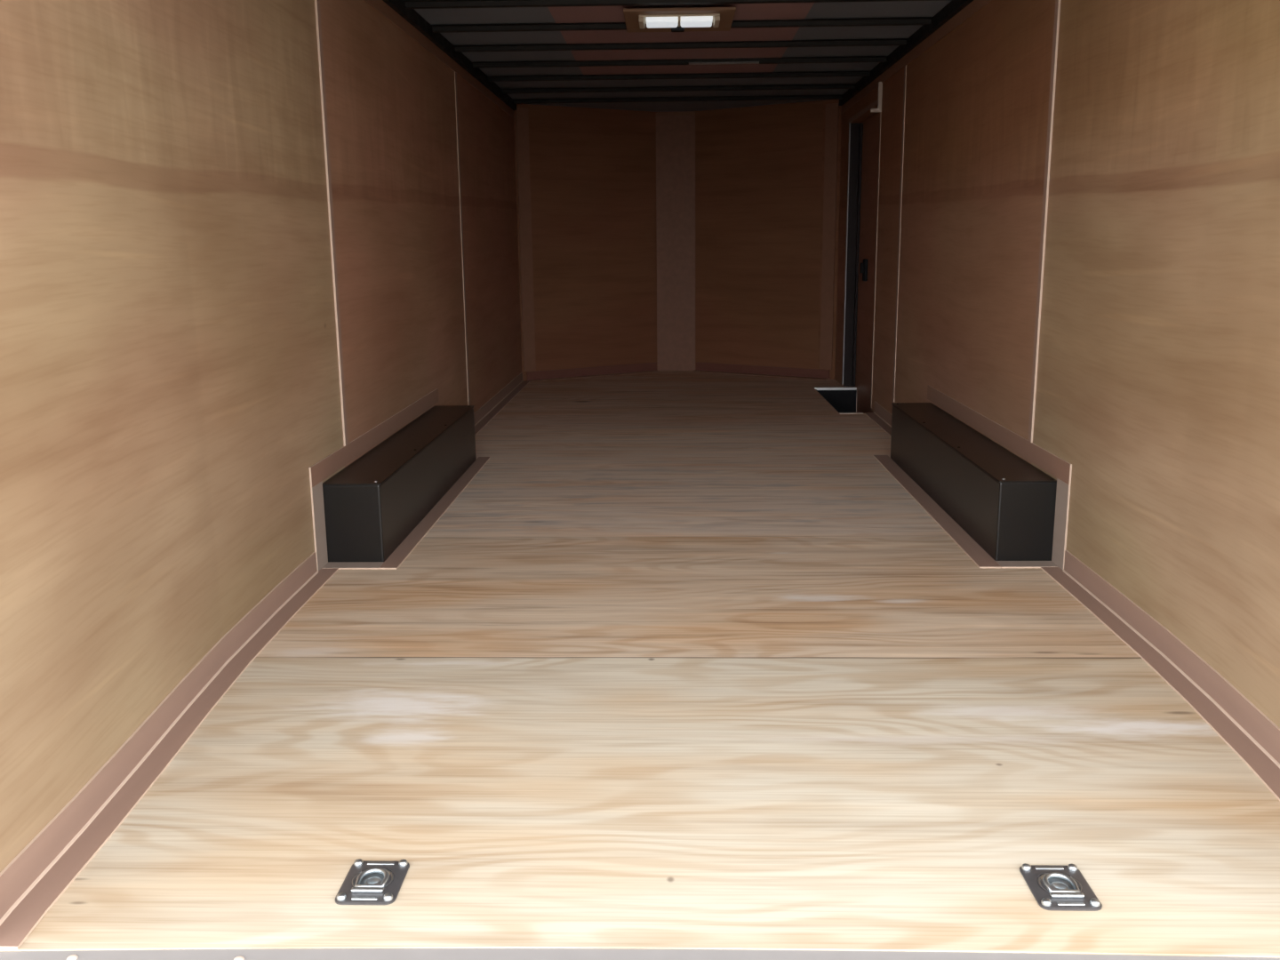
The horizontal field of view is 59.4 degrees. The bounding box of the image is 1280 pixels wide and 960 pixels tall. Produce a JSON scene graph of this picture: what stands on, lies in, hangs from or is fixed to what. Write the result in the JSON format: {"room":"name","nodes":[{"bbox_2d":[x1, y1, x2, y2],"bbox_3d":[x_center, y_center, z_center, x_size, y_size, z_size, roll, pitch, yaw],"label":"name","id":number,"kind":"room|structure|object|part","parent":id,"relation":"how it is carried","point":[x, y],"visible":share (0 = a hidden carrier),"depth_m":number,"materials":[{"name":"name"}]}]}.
{"room":"cargo trailer interior","nodes":[
{"label":"cargo trailer interior","id":0,"kind":"room"},
{"bbox_2d":[0,0,521,872],"bbox_3d":[-1.024,-1.044,5.074,0.195,2.124,7.300,0,12,2],"label":"wall","id":1,"kind":"structure","parent":0,"point":[170,390],"depth_m":2.67,"materials":[{"name":"brown wood"}]},
{"bbox_2d":[0,372,529,949],"bbox_3d":[-0.974,-0.060,5.230,0.137,0.074,7.199,0,12,1],"label":"baseboard","id":2,"kind":"structure","parent":1,"relation":"attached to","point":[30,884],"depth_m":2.28,"materials":[{"name":"brown wood"}]},
{"bbox_2d":[314,0,348,446],"bbox_3d":[-1.059,-0.914,3.845,0.007,1.613,0.032,0,12,2],"label":"trim","id":3,"kind":"structure","parent":1,"relation":"attached to","point":[316,2],"depth_m":3.84,"materials":[{"name":"beige wood"}]},
{"bbox_2d":[364,0,514,118],"bbox_3d":[-1.022,-1.972,4.823,0.079,0.053,7.186,0,12,1],"label":"trim","id":4,"kind":"structure","parent":1,"relation":"attached to","point":[380,5],"depth_m":5.48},
{"bbox_2d":[382,0,516,110],"bbox_3d":[-1.011,-2.022,4.797,0.103,0.056,7.156,0,12,1],"label":"trim","id":5,"kind":"structure","parent":1,"relation":"attached to","point":[412,16],"depth_m":5.69,"materials":[{"name":"black paint"}]},
{"bbox_2d":[454,71,470,405],"bbox_3d":[-0.992,-1.290,6.281,0.004,1.885,0.045,0,12,2],"label":"trim","id":6,"kind":"structure","parent":1,"relation":"attached to","point":[455,74],"depth_m":6.25,"materials":[{"name":"brown wood"}]},
{"bbox_2d":[0,370,1279,958],"bbox_3d":[0.205,-0.096,5.595,2.600,0.030,8.005,0,12,2],"label":"floor","id":7,"kind":"structure","parent":0,"point":[683,664],"depth_m":2.40,"materials":[{"name":"brown wood"}]},
{"bbox_2d":[335,858,409,905],"bbox_3d":[-0.449,0.671,1.887,0.100,0.013,0.130,0,12,2],"label":"tie-down anchor","id":8,"kind":"object","parent":7,"relation":"on","point":[379,883],"visible":1,"depth_m":1.88,"materials":[{"name":"metal"}]},
{"bbox_2d":[308,388,490,571],"bbox_3d":[-0.908,-0.075,4.625,0.255,0.352,2.012,0,12,2],"label":"box","id":9,"kind":"object","parent":7,"relation":"on","point":[364,512],"visible":1,"depth_m":4.07,"materials":[{"name":"black paint"}]},
{"bbox_3d":[-1.058,0.152,3.704,0.006,0.280,0.108,0,12,2],"label":"wall casing","id":10,"kind":"part","parent":9,"relation":"part of","materials":[{"name":"brown wood"}]},
{"bbox_3d":[-0.959,0.287,3.752,0.189,0.005,0.069,0,12,2],"label":"floor casing","id":11,"kind":"part","parent":9,"relation":"part of","materials":[{"name":"metal"}]},
{"bbox_3d":[-1.034,-0.215,4.599,0.006,0.066,2.012,0,12,2],"label":"wall casing","id":12,"kind":"part","parent":9,"relation":"part of","materials":[{"name":"brown wood"}]},
{"bbox_3d":[-0.937,-0.174,4.626,0.198,0.005,1.836,0,12,2],"label":"lid","id":13,"kind":"part","parent":9,"relation":"part of","materials":[{"name":"black paint"}]},
{"bbox_3d":[-0.808,0.090,4.678,0.059,0.005,1.970,0,12,2],"label":"floor casing","id":14,"kind":"part","parent":9,"relation":"part of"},
{"bbox_2d":[0,948,1279,959],"bbox_3d":[0.094,0.744,1.628,2.340,0.036,0.162,0,12,2],"label":"sill","id":15,"kind":"structure","parent":7,"relation":"attached to","point":[318,954],"depth_m":1.69,"materials":[{"name":"metal"}]},
{"bbox_2d":[814,386,863,414],"bbox_3d":[1.406,-0.446,7.586,0.308,0.208,1.260,0,12,2],"label":"well","id":16,"kind":"object","parent":7,"relation":"in","point":[844,399],"visible":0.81,"depth_m":8.17,"materials":[{"name":"black metal"}]},
{"bbox_2d":[873,384,1071,570],"bbox_3d":[1.262,-0.084,4.563,0.259,0.352,2.012,0,12,2],"label":"box","id":17,"kind":"object","parent":7,"relation":"on","point":[1001,509],"visible":1,"depth_m":4.02,"materials":[{"name":"black paint"}]},
{"bbox_3d":[1.169,0.082,4.622,0.069,0.005,1.970,0,12,2],"label":"floor casing","id":18,"kind":"part","parent":17,"relation":"part of","materials":[{"name":"brown wood"}]},
{"bbox_3d":[1.295,-0.183,4.562,0.192,0.005,1.836,0,12,2],"label":"lid","id":19,"kind":"part","parent":17,"relation":"part of","materials":[{"name":"black paint"}]},
{"bbox_3d":[1.387,-0.225,4.529,0.006,0.066,2.012,0,12,2],"label":"wall casing","id":20,"kind":"part","parent":17,"relation":"part of","materials":[{"name":"brown wood"}]},
{"bbox_3d":[1.270,0.278,3.688,0.183,0.005,0.069,0,12,2],"label":"floor casing","id":21,"kind":"part","parent":17,"relation":"part of","materials":[{"name":"brown wood"}]},
{"bbox_3d":[1.363,0.142,3.634,0.006,0.280,0.108,0,12,2],"label":"wall casing","id":22,"kind":"part","parent":17,"relation":"part of","materials":[{"name":"brown wood"}]},
{"bbox_2d":[1019,863,1102,911],"bbox_3d":[0.693,0.667,1.852,0.100,0.013,0.130,0,12,2],"label":"anchor","id":23,"kind":"object","parent":7,"relation":"on","point":[1069,891],"visible":1,"depth_m":1.84,"materials":[{"name":"metal"}]},
{"bbox_2d":[513,99,841,380],"bbox_3d":[0.292,-1.866,8.902,2.640,2.124,0.800,0,12,2],"label":"wall","id":24,"kind":"structure","parent":0,"point":[759,170],"depth_m":8.86,"materials":[{"name":"brown wood"}]},
{"bbox_2d":[515,107,535,371],"bbox_3d":[-0.873,-1.816,8.588,0.100,1.970,0.010,-8,14,-30],"label":"trim","id":25,"kind":"structure","parent":24,"relation":"attached to","point":[522,118],"depth_m":8.57,"materials":[{"name":"brown wood"}]},
{"bbox_2d":[656,114,695,369],"bbox_3d":[0.293,-1.918,9.180,0.317,2.039,0.010,0,12,3],"label":"trim","id":26,"kind":"structure","parent":24,"relation":"attached to","point":[675,134],"depth_m":9.17,"materials":[{"name":"brown wood"}]},
{"bbox_2d":[526,362,829,381],"bbox_3d":[0.299,-0.875,9.034,2.361,0.070,0.718,0,12,2],"label":"baseboard","id":27,"kind":"structure","parent":24,"relation":"attached to","point":[649,367],"depth_m":9.03,"materials":[{"name":"brown wood"}]},
{"bbox_2d":[819,103,839,369],"bbox_3d":[1.432,-1.823,8.508,0.101,1.970,0.010,7,14,34],"label":"trim","id":28,"kind":"structure","parent":24,"relation":"attached to","point":[831,120],"depth_m":8.50,"materials":[{"name":"brown wood"}]},
{"bbox_2d":[413,0,951,111],"bbox_3d":[0.183,-2.155,5.147,2.660,0.044,8.130,0,12,2],"label":"ceiling","id":29,"kind":"structure","parent":0,"point":[892,9],"depth_m":6.10,"materials":[{"name":"grey metal"}]},
{"bbox_2d":[402,0,943,8],"bbox_3d":[0.176,-2.047,4.797,2.366,0.022,0.110,0,12,2],"label":"bow","id":30,"kind":"object","parent":29,"relation":"attached to","point":[409,4],"visible":1,"depth_m":4.79,"materials":[{"name":"black paint"}]},
{"bbox_2d":[512,95,842,103],"bbox_3d":[0.268,-2.746,8.103,2.366,0.022,0.110,0,12,2],"label":"bow","id":31,"kind":"object","parent":29,"relation":"attached to","point":[789,97],"visible":1,"depth_m":8.08,"materials":[{"name":"black paint"}]},
{"bbox_2d":[501,83,855,93],"bbox_3d":[0.253,-2.630,7.555,2.366,0.022,0.110,0,12,2],"label":"bow","id":32,"kind":"object","parent":29,"relation":"attached to","point":[790,86],"visible":1,"depth_m":7.53,"materials":[{"name":"black paint"}]},
{"bbox_2d":[487,71,870,81],"bbox_3d":[0.237,-2.510,6.988,2.366,0.022,0.110,0,12,2],"label":"bow","id":33,"kind":"object","parent":29,"relation":"attached to","point":[828,74],"visible":1,"depth_m":6.96,"materials":[{"name":"black paint"}]},
{"bbox_2d":[472,56,887,68],"bbox_3d":[0.222,-2.393,6.441,2.366,0.026,0.110,0,12,2],"label":"bow","id":34,"kind":"object","parent":29,"relation":"attached to","point":[866,59],"visible":1,"depth_m":6.41,"materials":[{"name":"black paint"}]},
{"bbox_2d":[453,38,908,52],"bbox_3d":[0.206,-2.280,5.898,2.366,0.022,0.110,0,12,2],"label":"bow","id":35,"kind":"object","parent":29,"relation":"attached to","point":[851,42],"visible":1,"depth_m":5.87,"materials":[{"name":"black paint"}]},
{"bbox_3d":[0.155,-1.917,4.115,1.170,0.005,5.750,0,12,2],"label":"panel","id":36,"kind":"part","parent":29,"relation":"part of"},
{"bbox_2d":[430,16,933,32],"bbox_3d":[0.191,-2.163,5.345,2.366,0.022,0.110,0,12,2],"label":"bow","id":37,"kind":"object","parent":29,"relation":"attached to","point":[926,20],"visible":0.69,"depth_m":5.32,"materials":[{"name":"black paint"}]},
{"bbox_2d":[623,7,735,32],"bbox_3d":[0.178,-2.077,5.128,0.490,0.056,0.500,0,12,2],"label":"ceiling lamp","id":38,"kind":"object","parent":37,"relation":"attached to","point":[697,19],"visible":1,"depth_m":4.96,"materials":[{"name":"white plastic"}]},
{"bbox_2d":[671,22,684,31],"bbox_3d":[0.172,-2.063,5.116,0.060,0.034,0.050,0,12,2],"label":"switch","id":39,"kind":"object","parent":38,"relation":"attached to","point":[678,28],"depth_m":5.09,"materials":[{"name":"black plastic"}]},
{"bbox_2d":[834,0,1279,727],"bbox_3d":[1.398,-1.054,5.004,0.187,2.124,7.300,0,12,2],"label":"wall","id":40,"kind":"structure","parent":0,"point":[1158,378],"depth_m":3.14,"materials":[{"name":"brown wood"}]},
{"bbox_2d":[841,99,881,413],"bbox_3d":[1.530,-1.388,7.532,0.125,2.110,1.270,0,12,2],"label":"door","id":41,"kind":"structure","parent":40,"relation":"in","point":[865,137],"depth_m":7.91,"materials":[{"name":"metal"}]},
{"bbox_3d":[1.526,-1.457,7.717,0.022,0.070,0.030,0,12,2],"label":"lever","id":42,"kind":"part","parent":41,"relation":"part of","materials":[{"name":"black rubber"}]},
{"bbox_3d":[1.574,-1.387,7.526,0.036,2.110,1.260,0,12,2],"label":"panel","id":43,"kind":"part","parent":41,"relation":"part of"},
{"bbox_2d":[870,81,882,112],"bbox_3d":[1.411,-2.285,6.700,0.065,0.172,0.028,0,12,2],"label":"wall bracket","id":44,"kind":"object","parent":40,"relation":"attached to","point":[878,109],"visible":1,"depth_m":6.69,"materials":[{"name":"silver metal"}]},
{"bbox_2d":[891,64,906,413],"bbox_3d":[1.433,-1.299,6.211,0.004,1.885,0.045,0,12,2],"label":"trim","id":45,"kind":"structure","parent":40,"relation":"attached to","point":[905,67],"depth_m":6.20,"materials":[{"name":"brown wood"}]},
{"bbox_2d":[838,0,973,105],"bbox_3d":[1.365,-2.031,4.729,0.107,0.056,7.156,0,12,2],"label":"trim","id":46,"kind":"structure","parent":40,"relation":"attached to","point":[954,7],"depth_m":5.76,"materials":[{"name":"black paint"}]},
{"bbox_2d":[840,0,991,113],"bbox_3d":[1.378,-1.982,4.754,0.083,0.053,7.186,0,12,2],"label":"trim","id":47,"kind":"structure","parent":40,"relation":"attached to","point":[975,5],"depth_m":5.58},
{"bbox_2d":[1027,0,1060,442],"bbox_3d":[1.363,-0.923,3.776,0.007,1.613,0.032,0,12,2],"label":"trim","id":48,"kind":"structure","parent":40,"relation":"attached to","point":[1057,2],"depth_m":3.78,"materials":[{"name":"silver metal"}]},
{"bbox_2d":[864,401,1279,800],"bbox_3d":[1.341,0.112,4.302,0.135,0.074,5.439,0,12,3],"label":"baseboard","id":49,"kind":"structure","parent":40,"relation":"attached to","point":[1249,732],"depth_m":2.72,"materials":[{"name":"brown wood"}]}
]}

